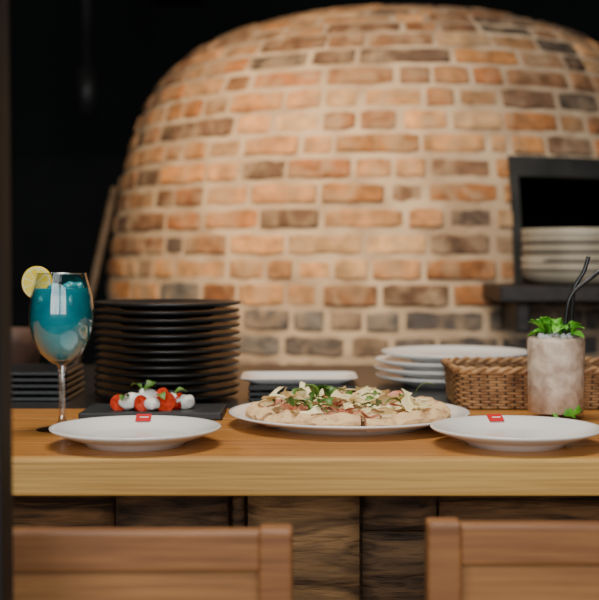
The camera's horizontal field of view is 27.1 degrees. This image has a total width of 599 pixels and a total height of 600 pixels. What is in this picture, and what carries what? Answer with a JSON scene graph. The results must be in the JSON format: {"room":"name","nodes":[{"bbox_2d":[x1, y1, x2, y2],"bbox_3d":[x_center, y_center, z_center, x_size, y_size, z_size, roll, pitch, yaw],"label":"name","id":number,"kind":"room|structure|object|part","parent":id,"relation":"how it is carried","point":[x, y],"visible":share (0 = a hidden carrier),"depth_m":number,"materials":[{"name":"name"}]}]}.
{"room":"pizza restaurant","nodes":[
{"label":"pizza restaurant","id":0,"kind":"room"},
{"bbox_2d":[9,0,598,157],"bbox_3d":[0.100,-0.589,5.433,6.600,3.000,0.100,0,2,0],"label":"wall","id":1,"kind":"structure","parent":0,"point":[137,43],"depth_m":5.37,"materials":[{"name":"paint"}]},
{"bbox_3d":[0.100,-2.012,1.830,6.800,0.100,7.200,0,2,0],"label":"ceiling","id":2,"kind":"structure","parent":0,"visible":0},
{"bbox_2d":[76,0,97,116],"bbox_3d":[-0.780,-1.368,4.554,0.080,1.380,0.080,0,2,0],"label":"pipe","id":3,"kind":"object","parent":2,"relation":"attached to","point":[86,76],"visible":1,"depth_m":4.55,"materials":[{"name":"metal"}]},
{"bbox_3d":[0.100,1.086,1.940,6.800,0.100,7.200,0,2,0],"label":"floor","id":4,"kind":"structure","parent":0,"visible":0},
{"bbox_2d":[0,0,13,599],"bbox_3d":[-0.258,-0.431,0.980,0.110,3.000,0.110,0,2,0],"label":"steel post","id":5,"kind":"object","parent":4,"relation":"on","point":[6,452],"visible":1,"depth_m":0.99,"materials":[{"name":"metal"}]},
{"bbox_2d":[10,158,126,364],"bbox_3d":[-1.300,0.170,5.197,1.300,1.500,0.375,0,2,0],"label":"wall","id":6,"kind":"structure","parent":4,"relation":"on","point":[58,205],"depth_m":5.01,"materials":[{"name":"black paint"}]},
{"bbox_2d":[72,186,117,362],"bbox_3d":[-0.662,0.329,3.506,0.338,1.303,0.260,-1,2,-34],"label":"peel","id":7,"kind":"object","parent":4,"relation":"on","point":[113,191],"visible":0.14,"depth_m":3.55,"materials":[{"name":"wood"}]},
{"bbox_2d":[13,524,292,599],"bbox_3d":[-0.219,0.627,1.298,0.426,0.863,0.379,0,2,0],"label":"dining chair","id":8,"kind":"object","parent":4,"relation":"on","point":[48,563],"visible":1,"depth_m":1.10,"materials":[{"name":"brown wood"}]},
{"bbox_2d":[12,365,468,408],"bbox_3d":[0.000,0.586,2.212,3.000,0.880,0.730,0,2,0],"label":"countertop","id":9,"kind":"structure","parent":4,"relation":"on","point":[366,374],"depth_m":2.10,"materials":[{"name":"stone"}]},
{"bbox_2d":[11,327,40,363],"bbox_3d":[-0.530,0.098,2.285,0.126,0.090,0.126,0,2,0],"label":"terracotta bowl","id":10,"kind":"object","parent":9,"relation":"on","point":[24,350],"visible":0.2,"depth_m":2.24,"materials":[{"name":"brown ceramic"}]},
{"bbox_2d":[12,363,84,400],"bbox_3d":[-0.456,0.129,1.985,0.203,0.048,0.156,0,2,0],"label":"trays","id":11,"kind":"object","parent":9,"relation":"on","point":[30,381],"visible":0.98,"depth_m":1.92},
{"bbox_2d":[92,299,240,401],"bbox_3d":[-0.208,0.078,1.959,0.233,0.153,0.233,0,2,-7],"label":"plates","id":12,"kind":"object","parent":9,"relation":"on","point":[188,344],"visible":0.97,"depth_m":1.89,"materials":[{"name":"black ceramic"}]},
{"bbox_2d":[248,379,359,401],"bbox_3d":[0.007,0.142,1.981,0.175,0.023,0.153,0,2,0],"label":"trays","id":13,"kind":"object","parent":9,"relation":"on","point":[256,392],"visible":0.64,"depth_m":1.91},
{"bbox_2d":[240,371,357,383],"bbox_3d":[-0.001,0.125,1.991,0.185,0.010,0.130,0,2,0],"label":"serving dish","id":14,"kind":"object","parent":13,"relation":"on","point":[256,377],"visible":1,"depth_m":2.01,"materials":[{"name":"ceramic"}]},
{"bbox_2d":[374,345,526,388],"bbox_3d":[0.267,0.118,2.171,0.272,0.059,0.260,0,2,0],"label":"plates","id":15,"kind":"object","parent":9,"relation":"on","point":[412,366],"visible":0.56,"depth_m":2.16,"materials":[{"name":"ceramic"}]},
{"bbox_2d":[441,356,598,409],"bbox_3d":[0.365,0.125,1.901,0.287,0.064,0.192,0,2,0],"label":"wicker basket","id":16,"kind":"object","parent":9,"relation":"on","point":[499,382],"visible":0.78,"depth_m":1.81,"materials":[{"name":"brown wicker"}]},
{"bbox_2d":[12,409,598,599],"bbox_3d":[0.000,0.607,1.614,3.000,0.879,0.456,0,2,0],"label":"table","id":17,"kind":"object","parent":4,"relation":"on","point":[357,508],"depth_m":1.50,"materials":[{"name":"brown wood"}]},
{"bbox_2d":[21,266,94,432],"bbox_3d":[-0.306,0.062,1.603,0.084,0.211,0.084,2,3,41],"label":"cocktail","id":18,"kind":"object","parent":17,"relation":"on","point":[61,319],"visible":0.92,"depth_m":1.57,"materials":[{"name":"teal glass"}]},
{"bbox_2d":[49,414,220,451],"bbox_3d":[-0.195,0.160,1.482,0.203,0.024,0.203,0,2,0],"label":"dinner plate","id":19,"kind":"object","parent":17,"relation":"on","point":[138,432],"visible":1,"depth_m":1.51,"materials":[{"name":"white ceramic"}]},
{"bbox_2d":[78,404,226,419],"bbox_3d":[-0.203,0.157,1.752,0.196,0.011,0.116,0,2,0],"label":"slate board","id":20,"kind":"object","parent":17,"relation":"on","point":[205,411],"visible":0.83,"depth_m":1.70,"materials":[{"name":"black stone"}]},
{"bbox_2d":[110,380,194,410],"bbox_3d":[-0.205,0.134,1.737,0.117,0.044,0.065,0,2,0],"label":"salad","id":21,"kind":"object","parent":20,"relation":"on","point":[146,399],"visible":0.97,"depth_m":1.73,"materials":[{"name":"red plant"}]},
{"bbox_2d":[229,401,469,434],"bbox_3d":[0.066,0.156,1.662,0.321,0.018,0.321,0,2,0],"label":"serving plate","id":22,"kind":"object","parent":17,"relation":"on","point":[238,411],"visible":0.33,"depth_m":1.55,"materials":[{"name":"white ceramic"}]},
{"bbox_2d":[245,382,450,431],"bbox_3d":[0.065,0.133,1.661,0.275,0.048,0.279,0,2,0],"label":"pizza","id":23,"kind":"object","parent":22,"relation":"on","point":[321,405],"visible":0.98,"depth_m":1.61,"materials":[{"name":"beige food"}]},
{"bbox_2d":[430,414,598,451],"bbox_3d":[0.258,0.160,1.482,0.203,0.024,0.203,0,2,0],"label":"dinner plate","id":24,"kind":"object","parent":17,"relation":"on","point":[497,432],"visible":1,"depth_m":1.51,"materials":[{"name":"white ceramic"}]},
{"bbox_2d":[527,256,598,418],"bbox_3d":[0.362,0.051,1.718,0.098,0.224,0.081,1,2,33],"label":"mojito","id":25,"kind":"object","parent":17,"relation":"on","point":[555,357],"visible":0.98,"depth_m":1.70,"materials":[{"name":"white glass"}]},
{"bbox_2d":[106,4,598,364],"bbox_3d":[0.293,0.060,3.679,1.741,1.828,1.996,0,2,0],"label":"oven","id":26,"kind":"object","parent":4,"relation":"on","point":[364,180],"visible":0.64,"depth_m":3.04,"materials":[{"name":"brick"}]},
{"bbox_2d":[482,283,598,332],"bbox_3d":[0.712,0.015,2.857,0.560,0.105,0.360,0,2,0],"label":"shelf","id":27,"kind":"object","parent":26,"relation":"attached to","point":[506,307],"depth_m":2.83,"materials":[{"name":"metal"}]},
{"bbox_3d":[0.708,-0.198,3.109,0.497,0.306,0.077,-1,2,-31],"label":"mouth frame","id":28,"kind":"part","parent":26,"relation":"part of","materials":[{"name":"black metal"}]},
{"bbox_2d":[521,228,598,284],"bbox_3d":[0.633,-0.098,2.798,0.268,0.124,0.268,0,2,0],"label":"bowls","id":29,"kind":"object","parent":26,"relation":"on","point":[555,256],"visible":0.94,"depth_m":2.69,"materials":[{"name":"white ceramic"}]},
{"bbox_2d":[425,518,598,599],"bbox_3d":[0.326,0.624,1.298,0.426,0.869,0.379,0,2,0],"label":"dining chair","id":30,"kind":"object","parent":4,"relation":"on","point":[465,560],"visible":1,"depth_m":1.10,"materials":[{"name":"brown wood"}]}
]}

